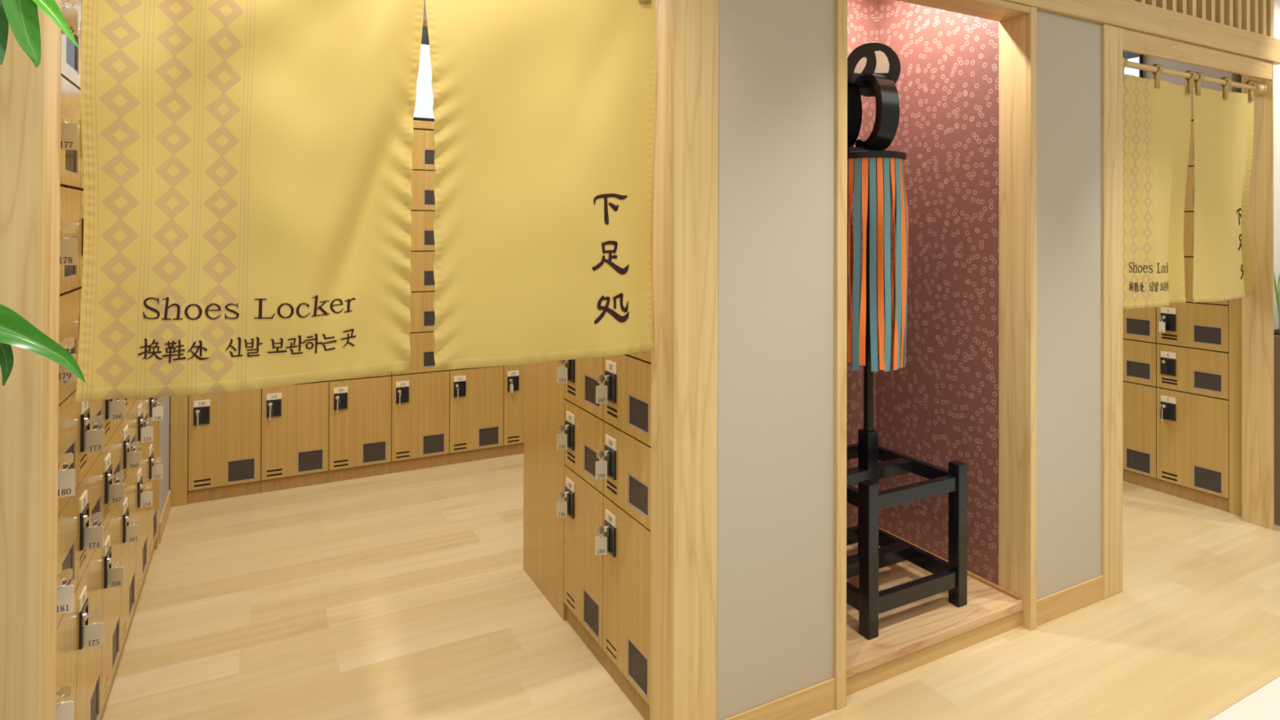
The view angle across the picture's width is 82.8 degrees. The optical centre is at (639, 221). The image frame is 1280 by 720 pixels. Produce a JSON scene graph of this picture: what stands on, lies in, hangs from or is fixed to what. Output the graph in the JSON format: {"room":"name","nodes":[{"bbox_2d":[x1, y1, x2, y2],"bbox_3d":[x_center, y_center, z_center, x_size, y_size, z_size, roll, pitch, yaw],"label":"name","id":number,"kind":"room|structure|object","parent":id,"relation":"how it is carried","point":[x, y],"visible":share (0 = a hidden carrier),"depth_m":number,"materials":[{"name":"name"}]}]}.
{"room":"japanese bathhouse lobby","nodes":[
{"label":"japanese bathhouse lobby","id":0,"kind":"room"},
{"bbox_2d":[159,396,170,519],"bbox_3d":[-2.590,0.431,3.620,0.410,2.082,0.913,0,0,-28],"label":"wall","id":1,"kind":"structure","parent":0,"point":[165,424],"depth_m":3.56,"materials":[{"name":"grey paint"}]},
{"bbox_2d":[154,396,159,549],"bbox_3d":[-2.349,0.429,3.195,0.394,2.082,0.062,0,0,-28],"label":"trim","id":2,"kind":"structure","parent":1,"relation":"attached to","point":[157,541],"depth_m":3.27,"materials":[{"name":"brown wood"}]},
{"bbox_2d":[159,489,171,543],"bbox_3d":[-2.304,1.426,3.519,0.010,0.092,0.473,0,0,-28],"label":"baseboard","id":3,"kind":"structure","parent":1,"relation":"attached to","point":[167,505],"depth_m":3.49,"materials":[{"name":"beige wood"}]},
{"bbox_2d":[169,395,188,506],"bbox_3d":[-2.474,0.433,3.930,0.076,2.082,0.393,0,0,-28],"label":"trim","id":4,"kind":"structure","parent":1,"relation":"attached to","point":[179,454],"depth_m":3.75,"materials":[{"name":"brown wood"}]},
{"bbox_2d":[422,0,426,20],"bbox_3d":[-0.390,-1.028,5.136,4.880,0.868,0.310,0,0,-28],"label":"wall","id":5,"kind":"structure","parent":0,"point":[424,18],"depth_m":4.46,"materials":[{"name":"grey paint"}]},
{"bbox_2d":[413,26,434,121],"bbox_3d":[-1.379,-0.897,4.417,1.860,0.590,0.029,0,0,-28],"label":"wall screen","id":6,"kind":"object","parent":5,"relation":"attached to","point":[423,111],"visible":0.02,"depth_m":4.44,"materials":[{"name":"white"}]},
{"bbox_2d":[422,20,427,26],"bbox_3d":[-0.314,-1.206,4.994,4.720,0.041,0.015,0,0,-28],"label":"trim","id":7,"kind":"structure","parent":5,"relation":"attached to","point":[424,22],"depth_m":4.45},
{"bbox_2d":[102,453,1279,719],"bbox_3d":[-0.383,1.508,3.366,10.500,0.060,4.086,0,0,-28],"label":"floor","id":8,"kind":"structure","parent":0,"point":[406,595],"depth_m":2.63,"materials":[{"name":"brown wood"}]},
{"bbox_2d":[0,0,85,385],"bbox_3d":[-1.227,0.396,0.904,0.482,2.131,0.704,0,0,22],"label":"leafy plant","id":9,"kind":"object","parent":8,"relation":"on","point":[22,15],"visible":1,"depth_m":1.11,"materials":[{"name":"green plant"}]},
{"bbox_2d":[56,0,81,719],"bbox_3d":[-1.455,0.423,1.529,0.402,2.082,0.337,0,0,-28],"label":"locker","id":10,"kind":"object","parent":8,"relation":"on","point":[68,433],"visible":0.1,"depth_m":1.68,"materials":[{"name":"brown wood"}]},
{"bbox_2d":[56,684,73,719],"bbox_3d":[-1.207,1.016,1.515,0.038,0.091,0.012,0,0,-36],"label":"key","id":11,"kind":"object","parent":10,"relation":"attached to","point":[64,710],"visible":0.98,"depth_m":1.52,"materials":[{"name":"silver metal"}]},
{"bbox_2d":[57,568,74,613],"bbox_3d":[-1.206,0.773,1.516,0.038,0.091,0.012,0,0,-33],"label":"key","id":12,"kind":"object","parent":10,"relation":"attached to","point":[65,594],"visible":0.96,"depth_m":1.52,"materials":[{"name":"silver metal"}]},
{"bbox_2d":[57,452,75,497],"bbox_3d":[-1.205,0.531,1.518,0.038,0.091,0.010,0,0,-41],"label":"key","id":13,"kind":"object","parent":10,"relation":"attached to","point":[66,477],"visible":0.91,"depth_m":1.52,"materials":[{"name":"silver metal"}]},
{"bbox_2d":[58,337,75,381],"bbox_3d":[-1.205,0.289,1.519,0.038,0.091,0.013,0,0,-28],"label":"key","id":14,"kind":"object","parent":10,"relation":"attached to","point":[64,375],"visible":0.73,"depth_m":1.52,"materials":[{"name":"silver metal"}]},
{"bbox_2d":[59,222,76,265],"bbox_3d":[-1.204,0.047,1.520,0.038,0.091,0.011,0,0,-39],"label":"key","id":15,"kind":"object","parent":10,"relation":"attached to","point":[68,246],"visible":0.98,"depth_m":1.52,"materials":[{"name":"silver metal"}]},
{"bbox_2d":[60,106,77,150],"bbox_3d":[-1.203,-0.196,1.522,0.038,0.091,0.011,0,0,-36],"label":"key","id":16,"kind":"object","parent":10,"relation":"attached to","point":[68,131],"visible":0.94,"depth_m":1.52,"materials":[{"name":"silver metal"}]},
{"bbox_2d":[61,0,78,35],"bbox_3d":[-1.202,-0.438,1.523,0.038,0.091,0.013,0,0,-28],"label":"key","id":17,"kind":"object","parent":10,"relation":"attached to","point":[70,15],"visible":0.54,"depth_m":1.52,"materials":[{"name":"silver metal"}]},
{"bbox_2d":[69,0,103,719],"bbox_3d":[-1.614,0.424,1.827,0.402,2.082,0.337,0,0,-28],"label":"locker","id":18,"kind":"object","parent":8,"relation":"on","point":[90,469],"visible":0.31,"depth_m":1.86,"materials":[{"name":"brown wood"}]},
{"bbox_2d":[84,608,102,648],"bbox_3d":[-1.366,1.018,1.813,0.038,0.091,0.011,0,0,-39],"label":"key","id":19,"kind":"object","parent":18,"relation":"attached to","point":[93,633],"visible":1,"depth_m":1.81,"materials":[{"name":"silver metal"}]},
{"bbox_2d":[84,511,103,550],"bbox_3d":[-1.365,0.775,1.815,0.038,0.091,0.013,0,0,-28],"label":"key","id":20,"kind":"object","parent":18,"relation":"attached to","point":[94,535],"visible":1,"depth_m":1.81,"materials":[{"name":"silver metal"}]},
{"bbox_2d":[85,415,104,453],"bbox_3d":[-1.364,0.532,1.816,0.038,0.091,0.011,0,0,-38],"label":"key","id":21,"kind":"object","parent":18,"relation":"attached to","point":[95,438],"visible":1,"depth_m":1.82,"materials":[{"name":"silver metal"}]},
{"bbox_2d":[99,398,122,719],"bbox_3d":[-1.772,0.425,2.126,0.402,2.082,0.337,0,0,-28],"label":"locker","id":22,"kind":"object","parent":8,"relation":"on","point":[113,453],"visible":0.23,"depth_m":2.17,"materials":[{"name":"brown wood"}]},
{"bbox_2d":[108,555,124,587],"bbox_3d":[-1.525,1.019,2.112,0.038,0.091,0.013,0,0,-28],"label":"key","id":23,"kind":"object","parent":22,"relation":"attached to","point":[116,575],"visible":1,"depth_m":2.11,"materials":[{"name":"silver metal"}]},
{"bbox_2d":[109,471,124,503],"bbox_3d":[-1.524,0.776,2.114,0.038,0.091,0.013,0,0,-28],"label":"key","id":24,"kind":"object","parent":22,"relation":"attached to","point":[117,491],"visible":1,"depth_m":2.11,"materials":[{"name":"silver metal"}]},
{"bbox_2d":[109,398,125,420],"bbox_3d":[-1.523,0.533,2.115,0.038,0.091,0.011,0,0,-37],"label":"key","id":25,"kind":"object","parent":22,"relation":"attached to","point":[117,407],"visible":0.89,"depth_m":2.11,"materials":[{"name":"silver metal"}]},
{"bbox_2d":[116,398,137,671],"bbox_3d":[-1.931,0.426,2.425,0.402,2.082,0.337,0,0,-28],"label":"locker","id":26,"kind":"object","parent":8,"relation":"on","point":[129,424],"visible":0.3,"depth_m":2.49,"materials":[{"name":"brown wood"}]},
{"bbox_2d":[126,513,140,543],"bbox_3d":[-1.683,1.020,2.410,0.038,0.091,0.010,0,0,-42],"label":"key","id":27,"kind":"object","parent":26,"relation":"attached to","point":[133,531],"visible":1,"depth_m":2.41,"materials":[{"name":"silver metal"}]},
{"bbox_2d":[127,440,140,469],"bbox_3d":[-1.682,0.777,2.412,0.038,0.091,0.012,0,0,-33],"label":"key","id":28,"kind":"object","parent":26,"relation":"attached to","point":[134,457],"visible":1,"depth_m":2.41,"materials":[{"name":"silver metal"}]},
{"bbox_2d":[132,397,148,621],"bbox_3d":[-2.090,0.427,2.723,0.402,2.082,0.337,0,0,-28],"label":"locker","id":29,"kind":"object","parent":8,"relation":"on","point":[142,473],"visible":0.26,"depth_m":2.79,"materials":[{"name":"brown wood"}]},
{"bbox_2d":[140,482,152,507],"bbox_3d":[-1.842,1.021,2.709,0.038,0.091,0.010,0,0,-41],"label":"key","id":30,"kind":"object","parent":29,"relation":"attached to","point":[146,498],"visible":1,"depth_m":2.71,"materials":[{"name":"silver metal"}]},
{"bbox_2d":[141,417,153,442],"bbox_3d":[-1.841,0.778,2.710,0.038,0.091,0.010,0,0,-42],"label":"key","id":31,"kind":"object","parent":29,"relation":"attached to","point":[147,432],"visible":1,"depth_m":2.71,"materials":[{"name":"silver metal"}]},
{"bbox_2d":[144,397,158,581],"bbox_3d":[-2.248,0.429,3.021,0.402,2.082,0.337,0,0,-28],"label":"locker","id":32,"kind":"object","parent":8,"relation":"on","point":[153,445],"visible":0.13,"depth_m":3.08,"materials":[{"name":"brown wood"}]},
{"bbox_2d":[151,456,163,479],"bbox_3d":[-2.000,1.022,3.007,0.038,0.091,0.011,0,0,-37],"label":"key","id":33,"kind":"object","parent":32,"relation":"attached to","point":[157,470],"visible":1,"depth_m":3.01,"materials":[{"name":"silver metal"}]},
{"bbox_2d":[152,397,163,421],"bbox_3d":[-1.999,0.779,3.009,0.038,0.091,0.010,0,0,-42],"label":"key","id":34,"kind":"object","parent":32,"relation":"attached to","point":[157,411],"visible":1,"depth_m":3.01,"materials":[{"name":"silver metal"}]},
{"bbox_2d":[187,388,261,503],"bbox_3d":[-2.287,0.434,4.022,0.337,2.082,0.402,0,0,-28],"label":"locker","id":35,"kind":"object","parent":8,"relation":"on","point":[224,451],"visible":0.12,"depth_m":3.85,"materials":[{"name":"brown wood"}]},
{"bbox_2d":[195,410,198,428],"bbox_3d":[-2.300,1.025,3.769,0.010,0.091,0.038,0,0,-42],"label":"key","id":36,"kind":"object","parent":35,"relation":"attached to","point":[197,414],"visible":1,"depth_m":3.76,"materials":[{"name":"silver metal"}]},
{"bbox_2d":[193,478,210,487],"bbox_3d":[-2.298,1.370,3.810,0.076,0.034,0.014,0,0,-28],"label":"vent","id":37,"kind":"object","parent":35,"relation":"attached to","point":[197,482],"depth_m":3.80,"materials":[{"name":"black wood"}]},
{"bbox_2d":[261,380,328,493],"bbox_3d":[-1.989,0.436,4.181,0.337,2.082,0.402,0,0,-28],"label":"locker","id":38,"kind":"object","parent":8,"relation":"on","point":[295,440],"visible":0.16,"depth_m":4.01,"materials":[{"name":"brown wood"}]},
{"bbox_2d":[269,403,271,420],"bbox_3d":[-2.002,1.027,3.928,0.012,0.091,0.038,0,0,-34],"label":"key","id":39,"kind":"object","parent":38,"relation":"attached to","point":[270,403],"visible":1,"depth_m":3.92,"materials":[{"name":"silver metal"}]},
{"bbox_2d":[266,468,282,476],"bbox_3d":[-2.000,1.372,3.969,0.076,0.034,0.014,0,0,-28],"label":"vent","id":40,"kind":"object","parent":38,"relation":"attached to","point":[270,472],"depth_m":3.96,"materials":[{"name":"black wood"}]},
{"bbox_2d":[328,372,391,482],"bbox_3d":[-1.690,0.438,4.340,0.337,2.082,0.402,0,0,-28],"label":"locker","id":41,"kind":"object","parent":8,"relation":"on","point":[359,434],"visible":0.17,"depth_m":4.17,"materials":[{"name":"brown wood"}]},
{"bbox_2d":[333,459,348,466],"bbox_3d":[-1.701,1.374,4.127,0.076,0.034,0.014,0,0,-28],"label":"vent","id":42,"kind":"object","parent":41,"relation":"attached to","point":[337,463],"depth_m":4.12,"materials":[{"name":"black"}]},
{"bbox_2d":[391,120,449,473],"bbox_3d":[-1.392,0.440,4.498,0.337,2.082,0.402,0,0,-28],"label":"locker","id":43,"kind":"object","parent":8,"relation":"on","point":[420,425],"visible":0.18,"depth_m":4.33,"materials":[{"name":"brown wood"}]},
{"bbox_2d":[398,390,401,405],"bbox_3d":[-1.404,1.031,4.245,0.013,0.091,0.038,0,0,-28],"label":"key","id":44,"kind":"object","parent":43,"relation":"attached to","point":[400,390],"visible":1,"depth_m":4.24,"materials":[{"name":"silver metal"}]},
{"bbox_2d":[395,450,409,458],"bbox_3d":[-1.403,1.376,4.286,0.076,0.034,0.014,0,0,-28],"label":"vent","id":45,"kind":"object","parent":43,"relation":"attached to","point":[399,454],"depth_m":4.28,"materials":[{"name":"black"}]},
{"bbox_2d":[448,365,503,464],"bbox_3d":[-1.093,0.442,4.657,0.337,2.082,0.402,0,0,-28],"label":"locker","id":46,"kind":"object","parent":8,"relation":"on","point":[476,420],"visible":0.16,"depth_m":4.49,"materials":[{"name":"brown wood"}]},
{"bbox_2d":[456,384,459,399],"bbox_3d":[-1.106,1.033,4.404,0.012,0.091,0.038,0,0,-35],"label":"key","id":47,"kind":"object","parent":46,"relation":"attached to","point":[457,384],"visible":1,"depth_m":4.40,"materials":[{"name":"silver metal"}]},
{"bbox_2d":[453,443,466,449],"bbox_3d":[-1.104,1.378,4.444,0.076,0.034,0.014,0,0,-28],"label":"vent","id":48,"kind":"object","parent":46,"relation":"attached to","point":[456,446],"depth_m":4.44,"materials":[{"name":"black"}]},
{"bbox_2d":[502,364,524,456],"bbox_3d":[-0.795,0.444,4.815,0.337,2.082,0.402,0,0,-28],"label":"locker","id":49,"kind":"object","parent":8,"relation":"on","point":[513,403],"visible":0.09,"depth_m":4.60,"materials":[{"name":"brown wood"}]},
{"bbox_2d":[510,378,513,393],"bbox_3d":[-0.808,1.035,4.562,0.010,0.091,0.038,0,0,-42],"label":"key","id":50,"kind":"object","parent":49,"relation":"attached to","point":[511,384],"visible":1,"depth_m":4.56,"materials":[{"name":"silver metal"}]},
{"bbox_2d":[507,435,519,442],"bbox_3d":[-0.806,1.380,4.603,0.076,0.034,0.014,0,0,-28],"label":"vent","id":51,"kind":"object","parent":49,"relation":"attached to","point":[510,438],"depth_m":4.60,"materials":[{"name":"black"}]},
{"bbox_2d":[523,360,567,620],"bbox_3d":[-0.173,0.435,2.997,0.480,2.082,0.452,0,0,-28],"label":"panel","id":52,"kind":"object","parent":8,"relation":"on","point":[544,398],"visible":0.25,"depth_m":2.86,"materials":[{"name":"brown wood"}]},
{"bbox_2d":[564,356,606,669],"bbox_3d":[-0.032,0.434,2.622,0.402,2.082,0.337,0,0,-28],"label":"locker","id":53,"kind":"object","parent":8,"relation":"on","point":[584,417],"visible":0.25,"depth_m":2.52,"materials":[{"name":"brown wood"}]},
{"bbox_2d":[556,492,567,517],"bbox_3d":[-0.284,1.026,2.629,0.037,0.091,0.014,0,0,-24],"label":"key","id":54,"kind":"object","parent":53,"relation":"attached to","point":[562,506],"visible":1,"depth_m":2.63,"materials":[{"name":"silver metal"}]},
{"bbox_2d":[556,425,567,449],"bbox_3d":[-0.283,0.783,2.631,0.037,0.091,0.014,0,0,-28],"label":"key","id":55,"kind":"object","parent":53,"relation":"attached to","point":[562,439],"visible":1,"depth_m":2.63,"materials":[{"name":"silver metal"}]},
{"bbox_2d":[556,360,567,382],"bbox_3d":[-0.282,0.541,2.632,0.037,0.091,0.015,0,0,-18],"label":"key","id":56,"kind":"object","parent":53,"relation":"attached to","point":[562,372],"visible":0.98,"depth_m":2.63,"materials":[{"name":"silver metal"}]},
{"bbox_2d":[567,592,574,608],"bbox_3d":[-0.242,1.371,2.625,0.014,0.034,0.076,0,0,-28],"label":"vent","id":57,"kind":"object","parent":53,"relation":"attached to","point":[571,597],"depth_m":2.62,"materials":[{"name":"black"}]},
{"bbox_2d":[568,385,575,395],"bbox_3d":[-0.240,0.612,2.629,0.014,0.027,0.076,0,0,-28],"label":"vent","id":58,"kind":"object","parent":53,"relation":"attached to","point":[571,388],"depth_m":2.62,"materials":[{"name":"black wood"}]},
{"bbox_2d":[568,452,575,463],"bbox_3d":[-0.240,0.854,2.628,0.014,0.027,0.076,0,0,-28],"label":"vent","id":59,"kind":"object","parent":53,"relation":"attached to","point":[571,455],"depth_m":2.62,"materials":[{"name":"black"}]},
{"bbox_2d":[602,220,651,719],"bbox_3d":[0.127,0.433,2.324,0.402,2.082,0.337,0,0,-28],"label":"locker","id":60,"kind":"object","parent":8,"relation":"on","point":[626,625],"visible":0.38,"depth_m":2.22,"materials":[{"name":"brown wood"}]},
{"bbox_2d":[595,450,607,479],"bbox_3d":[-0.124,0.782,2.332,0.037,0.091,0.014,0,0,-28],"label":"key","id":61,"kind":"object","parent":60,"relation":"attached to","point":[601,467],"visible":1,"depth_m":2.33,"materials":[{"name":"silver metal"}]},
{"bbox_2d":[595,526,607,555],"bbox_3d":[-0.125,1.025,2.331,0.037,0.091,0.015,0,0,-21],"label":"key","id":62,"kind":"object","parent":60,"relation":"attached to","point":[601,543],"visible":1,"depth_m":2.33,"materials":[{"name":"silver metal"}]},
{"bbox_2d":[595,375,607,403],"bbox_3d":[-0.123,0.539,2.334,0.037,0.091,0.013,0,0,-28],"label":"key","id":63,"kind":"object","parent":60,"relation":"attached to","point":[602,390],"visible":1,"depth_m":2.33,"materials":[{"name":"silver metal"}]},
{"bbox_2d":[606,639,616,658],"bbox_3d":[-0.084,1.370,2.326,0.014,0.034,0.076,0,0,-28],"label":"vent","id":64,"kind":"object","parent":60,"relation":"attached to","point":[611,646],"depth_m":2.32,"materials":[{"name":"black"}]},
{"bbox_2d":[607,405,617,417],"bbox_3d":[-0.081,0.611,2.331,0.014,0.027,0.076,0,0,-28],"label":"vent","id":65,"kind":"object","parent":60,"relation":"attached to","point":[611,410],"depth_m":2.33,"materials":[{"name":"black wood"}]},
{"bbox_2d":[607,480,617,494],"bbox_3d":[-0.082,0.853,2.329,0.014,0.027,0.076,0,0,-28],"label":"vent","id":66,"kind":"object","parent":60,"relation":"attached to","point":[611,484],"depth_m":2.32,"materials":[{"name":"black wood"}]},
{"bbox_2d":[1122,306,1158,490],"bbox_3d":[2.945,0.454,4.253,0.402,2.082,0.337,0,0,-28],"label":"locker","id":67,"kind":"object","parent":8,"relation":"on","point":[1140,343],"visible":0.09,"depth_m":4.09,"materials":[{"name":"brown wood"}]},
{"bbox_2d":[1156,111,1229,511],"bbox_3d":[3.103,0.452,3.955,0.402,2.082,0.337,0,0,-28],"label":"locker","id":68,"kind":"object","parent":8,"relation":"on","point":[1193,351],"visible":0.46,"depth_m":3.86,"materials":[{"name":"brown wood"}]},
{"bbox_2d":[1160,404,1164,421],"bbox_3d":[2.852,1.044,3.962,0.038,0.091,0.011,1,0,-44],"label":"key","id":69,"kind":"object","parent":68,"relation":"attached to","point":[1161,405],"visible":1,"depth_m":3.96,"materials":[{"name":"silver metal"}]},
{"bbox_2d":[1159,315,1165,332],"bbox_3d":[2.853,0.559,3.965,0.023,0.091,0.033,0,0,23],"label":"key","id":70,"kind":"object","parent":68,"relation":"attached to","point":[1162,324],"visible":1,"depth_m":3.96,"materials":[{"name":"silver metal"}]},
{"bbox_2d":[1161,333,1177,340],"bbox_3d":[2.896,0.630,3.962,0.014,0.027,0.076,0,0,-28],"label":"vent","id":71,"kind":"object","parent":68,"relation":"attached to","point":[1164,336],"depth_m":3.96,"materials":[{"name":"black"}]},
{"bbox_2d":[1161,377,1177,385],"bbox_3d":[2.895,0.873,3.960,0.014,0.027,0.076,0,0,-28],"label":"vent","id":72,"kind":"object","parent":68,"relation":"attached to","point":[1165,381],"depth_m":3.95,"materials":[{"name":"black wood"}]},
{"bbox_2d":[1161,471,1177,481],"bbox_3d":[2.893,1.389,3.957,0.014,0.034,0.076,0,0,-28],"label":"vent","id":73,"kind":"object","parent":68,"relation":"attached to","point":[1166,476],"depth_m":3.95,"materials":[{"name":"black wood"}]},
{"bbox_2d":[1273,269,1279,525],"bbox_3d":[3.349,0.822,3.597,0.464,1.340,0.316,0,0,-28],"label":"potted grass","id":74,"kind":"object","parent":8,"relation":"on","point":[1277,332],"depth_m":3.56,"materials":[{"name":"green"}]},
{"bbox_2d":[846,0,876,528],"bbox_3d":[0.636,0.150,3.084,0.959,2.660,0.050,0,0,-28],"label":"wall","id":75,"kind":"structure","parent":0,"point":[861,14],"depth_m":3.24,"materials":[{"name":"red paper"}]},
{"bbox_2d":[716,0,1101,719],"bbox_3d":[0.993,0.346,2.470,1.823,2.262,0.088,0,0,-28],"label":"wall","id":76,"kind":"structure","parent":0,"point":[775,471],"depth_m":2.15,"materials":[{"name":"beige paint"}]},
{"bbox_2d":[649,0,718,719],"bbox_3d":[0.122,0.341,2.018,0.140,2.262,0.127,0,0,-28],"label":"trim","id":77,"kind":"structure","parent":76,"relation":"attached to","point":[685,177],"depth_m":1.97,"materials":[{"name":"brown wood"}]},
{"bbox_2d":[723,677,835,719],"bbox_3d":[0.398,1.427,2.095,0.432,0.092,0.008,0,0,-28],"label":"baseboard","id":78,"kind":"structure","parent":76,"relation":"attached to","point":[819,699],"depth_m":2.13,"materials":[{"name":"beige wood"}]},
{"bbox_2d":[833,0,847,710],"bbox_3d":[0.584,0.344,2.261,0.039,2.262,0.131,0,0,-28],"label":"trim","id":79,"kind":"structure","parent":76,"relation":"attached to","point":[841,6],"depth_m":2.20,"materials":[{"name":"brown wood"}]},
{"bbox_2d":[1036,575,1103,626],"bbox_3d":[1.628,1.435,2.749,0.428,0.092,0.008,0,0,-28],"label":"baseboard","id":80,"kind":"structure","parent":76,"relation":"attached to","point":[1056,605],"depth_m":2.74,"materials":[{"name":"beige wood"}]},
{"bbox_2d":[1101,23,1123,599],"bbox_3d":[1.851,0.352,2.937,0.130,2.262,0.127,0,0,-28],"label":"trim","id":81,"kind":"structure","parent":76,"relation":"attached to","point":[1112,564],"depth_m":2.87,"materials":[{"name":"brown wood"}]},
{"bbox_2d":[1122,57,1267,96],"bbox_3d":[2.479,-0.652,3.263,1.271,0.068,0.068,0,0,-28],"label":"pole","id":82,"kind":"object","parent":76,"relation":"attached to","point":[1261,88],"visible":0.53,"depth_m":3.30,"materials":[{"name":"brown wood"}]},
{"bbox_2d":[1122,57,1257,309],"bbox_3d":[2.489,-0.160,3.286,1.222,1.057,0.113,0,0,-30],"label":"curtain","id":83,"kind":"object","parent":82,"relation":"hanging from","point":[1157,113],"visible":0.98,"depth_m":3.28,"materials":[{"name":"yellow fabric"}]},
{"bbox_2d":[846,610,1021,695],"bbox_3d":[0.838,1.448,2.758,0.889,0.062,0.706,0,0,-28],"label":"step","id":84,"kind":"structure","parent":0,"point":[877,674],"depth_m":2.43,"materials":[{"name":"beige wood"}]},
{"bbox_2d":[846,542,1023,678],"bbox_3d":[0.840,1.401,2.754,0.889,0.030,0.716,0,0,-28],"label":"floor","id":85,"kind":"structure","parent":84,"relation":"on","point":[906,629],"depth_m":2.53,"materials":[{"name":"brown wood"}]},
{"bbox_2d":[846,428,967,639],"bbox_3d":[0.856,1.085,2.723,0.485,0.600,0.485,0,0,-28],"label":"wooden stand","id":86,"kind":"object","parent":85,"relation":"on","point":[952,575],"visible":0.71,"depth_m":2.61,"materials":[{"name":"black paint"}]},
{"bbox_2d":[857,428,878,553],"bbox_3d":[0.856,1.055,2.723,0.051,0.540,0.051,0,0,-28],"label":"socket","id":87,"kind":"object","parent":86,"relation":"attached to","point":[868,442],"depth_m":2.70,"materials":[{"name":"black paint"}]},
{"bbox_2d":[846,42,908,431],"bbox_3d":[0.860,0.322,2.727,0.282,1.990,0.277,0,0,-28],"label":"matoi standard","id":88,"kind":"object","parent":86,"relation":"in","point":[873,68],"visible":0.69,"depth_m":2.63,"materials":[{"name":"multicoloured fabric"}]},
{"bbox_2d":[875,0,999,585],"bbox_3d":[1.234,0.152,3.055,0.071,2.660,0.663,0,0,-28],"label":"wall","id":89,"kind":"structure","parent":0,"point":[940,408],"depth_m":2.95,"materials":[{"name":"red paper"}]},
{"bbox_2d":[878,527,1019,599],"bbox_3d":[1.224,1.381,2.967,0.014,0.013,0.700,0,0,-28],"label":"trim","id":90,"kind":"structure","parent":89,"relation":"attached to","point":[970,574],"depth_m":2.77,"materials":[{"name":"brown wood"}]},
{"bbox_2d":[998,6,1036,630],"bbox_3d":[1.402,0.349,2.695,0.035,2.262,0.129,0,0,-28],"label":"trim","id":91,"kind":"structure","parent":89,"relation":"attached to","point":[1017,335],"depth_m":2.67,"materials":[{"name":"brown wood"}]},
{"bbox_2d":[1142,54,1241,111],"bbox_3d":[2.583,-1.019,5.012,0.405,0.868,2.700,0,0,-28],"label":"wall","id":92,"kind":"structure","parent":0,"point":[1149,60],"depth_m":3.90,"materials":[{"name":"grey paint"}]},
{"bbox_2d":[1122,50,1142,77],"bbox_3d":[2.613,-0.871,4.490,0.029,0.470,0.908,0,0,-28],"label":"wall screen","id":93,"kind":"object","parent":92,"relation":"attached to","point":[1132,57],"visible":0.11,"depth_m":4.12,"materials":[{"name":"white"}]},
{"bbox_2d":[1241,62,1274,529],"bbox_3d":[3.036,0.360,3.567,0.008,2.262,0.127,0,0,-28],"label":"trim","id":94,"kind":"structure","parent":92,"relation":"attached to","point":[1257,308],"depth_m":3.56,"materials":[{"name":"brown wood"}]},
{"bbox_2d":[1208,676,1279,719],"bbox_3d":[1.589,1.494,-0.343,10.500,0.060,4.312,0,0,-28],"label":"floor tile","id":95,"kind":"structure","parent":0,"point":[1264,704],"depth_m":2.21,"materials":[{"name":"white stone"}]},
{"bbox_2d":[1273,0,1279,329],"bbox_3d":[3.972,0.022,4.148,2.092,2.950,0.016,0,0,-28],"label":"wall","id":96,"kind":"structure","parent":0,"point":[1277,2],"depth_m":3.80,"materials":[{"name":"beige paint"}]},
{"bbox_2d":[1228,297,1241,516],"bbox_3d":[3.202,0.452,3.780,0.392,2.082,0.060,0,0,-28],"label":"trim","id":97,"kind":"structure","parent":96,"relation":"attached to","point":[1234,305],"depth_m":3.69,"materials":[{"name":"brown wood"}]},
{"bbox_3d":[-2.783,0.322,0.464,3.524,2.262,0.086,0,0,-28],"label":"wall","id":98,"kind":"structure","parent":0,"visible":0},
{"bbox_2d":[0,0,62,719],"bbox_3d":[-1.169,0.333,1.331,0.140,2.262,0.127,0,0,-28],"label":"trim","id":99,"kind":"structure","parent":98,"relation":"attached to","point":[30,95],"depth_m":1.30,"materials":[{"name":"brown wood"}]},
{"bbox_3d":[-0.518,-0.672,1.677,1.321,0.068,0.068,0,0,-28],"label":"pole","id":100,"kind":"object","parent":98,"relation":"attached to","visible":0},
{"bbox_2d":[75,0,655,402],"bbox_3d":[-0.515,-0.170,1.679,1.263,1.040,0.084,0,0,-28],"label":"curtain","id":101,"kind":"object","parent":100,"relation":"hanging from","point":[247,164],"visible":1,"depth_m":1.60,"materials":[{"name":"yellow fabric"}]},
{"bbox_3d":[-0.629,-1.197,1.678,8.450,0.572,0.055,0,0,-28],"label":"wall","id":102,"kind":"structure","parent":0,"visible":0},
{"bbox_2d":[897,0,1030,21],"bbox_3d":[0.997,-0.772,2.485,0.889,0.025,0.127,0,0,-28],"label":"trim","id":103,"kind":"structure","parent":102,"relation":"attached to","point":[993,10],"depth_m":2.58,"materials":[{"name":"beige wood"}]},
{"bbox_2d":[1004,0,1279,65],"bbox_3d":[-0.608,-0.853,1.634,8.450,0.116,0.147,0,0,-28],"label":"trim","id":104,"kind":"structure","parent":102,"relation":"attached to","point":[1131,15],"depth_m":3.05,"materials":[{"name":"beige wood"}]},
{"bbox_2d":[1133,0,1274,37],"bbox_3d":[0.992,-1.187,2.446,4.686,0.572,0.060,0,0,-28],"label":"lattice","id":105,"kind":"object","parent":104,"relation":"on","point":[1257,16],"visible":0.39,"depth_m":3.36,"materials":[{"name":"brown wood"}]},
{"bbox_2d":[1122,27,1271,79],"bbox_3d":[2.500,-0.732,3.224,1.273,0.086,0.015,0,0,-28],"label":"trim","id":106,"kind":"structure","parent":102,"relation":"attached to","point":[1134,42],"depth_m":3.18,"materials":[{"name":"beige wood"}]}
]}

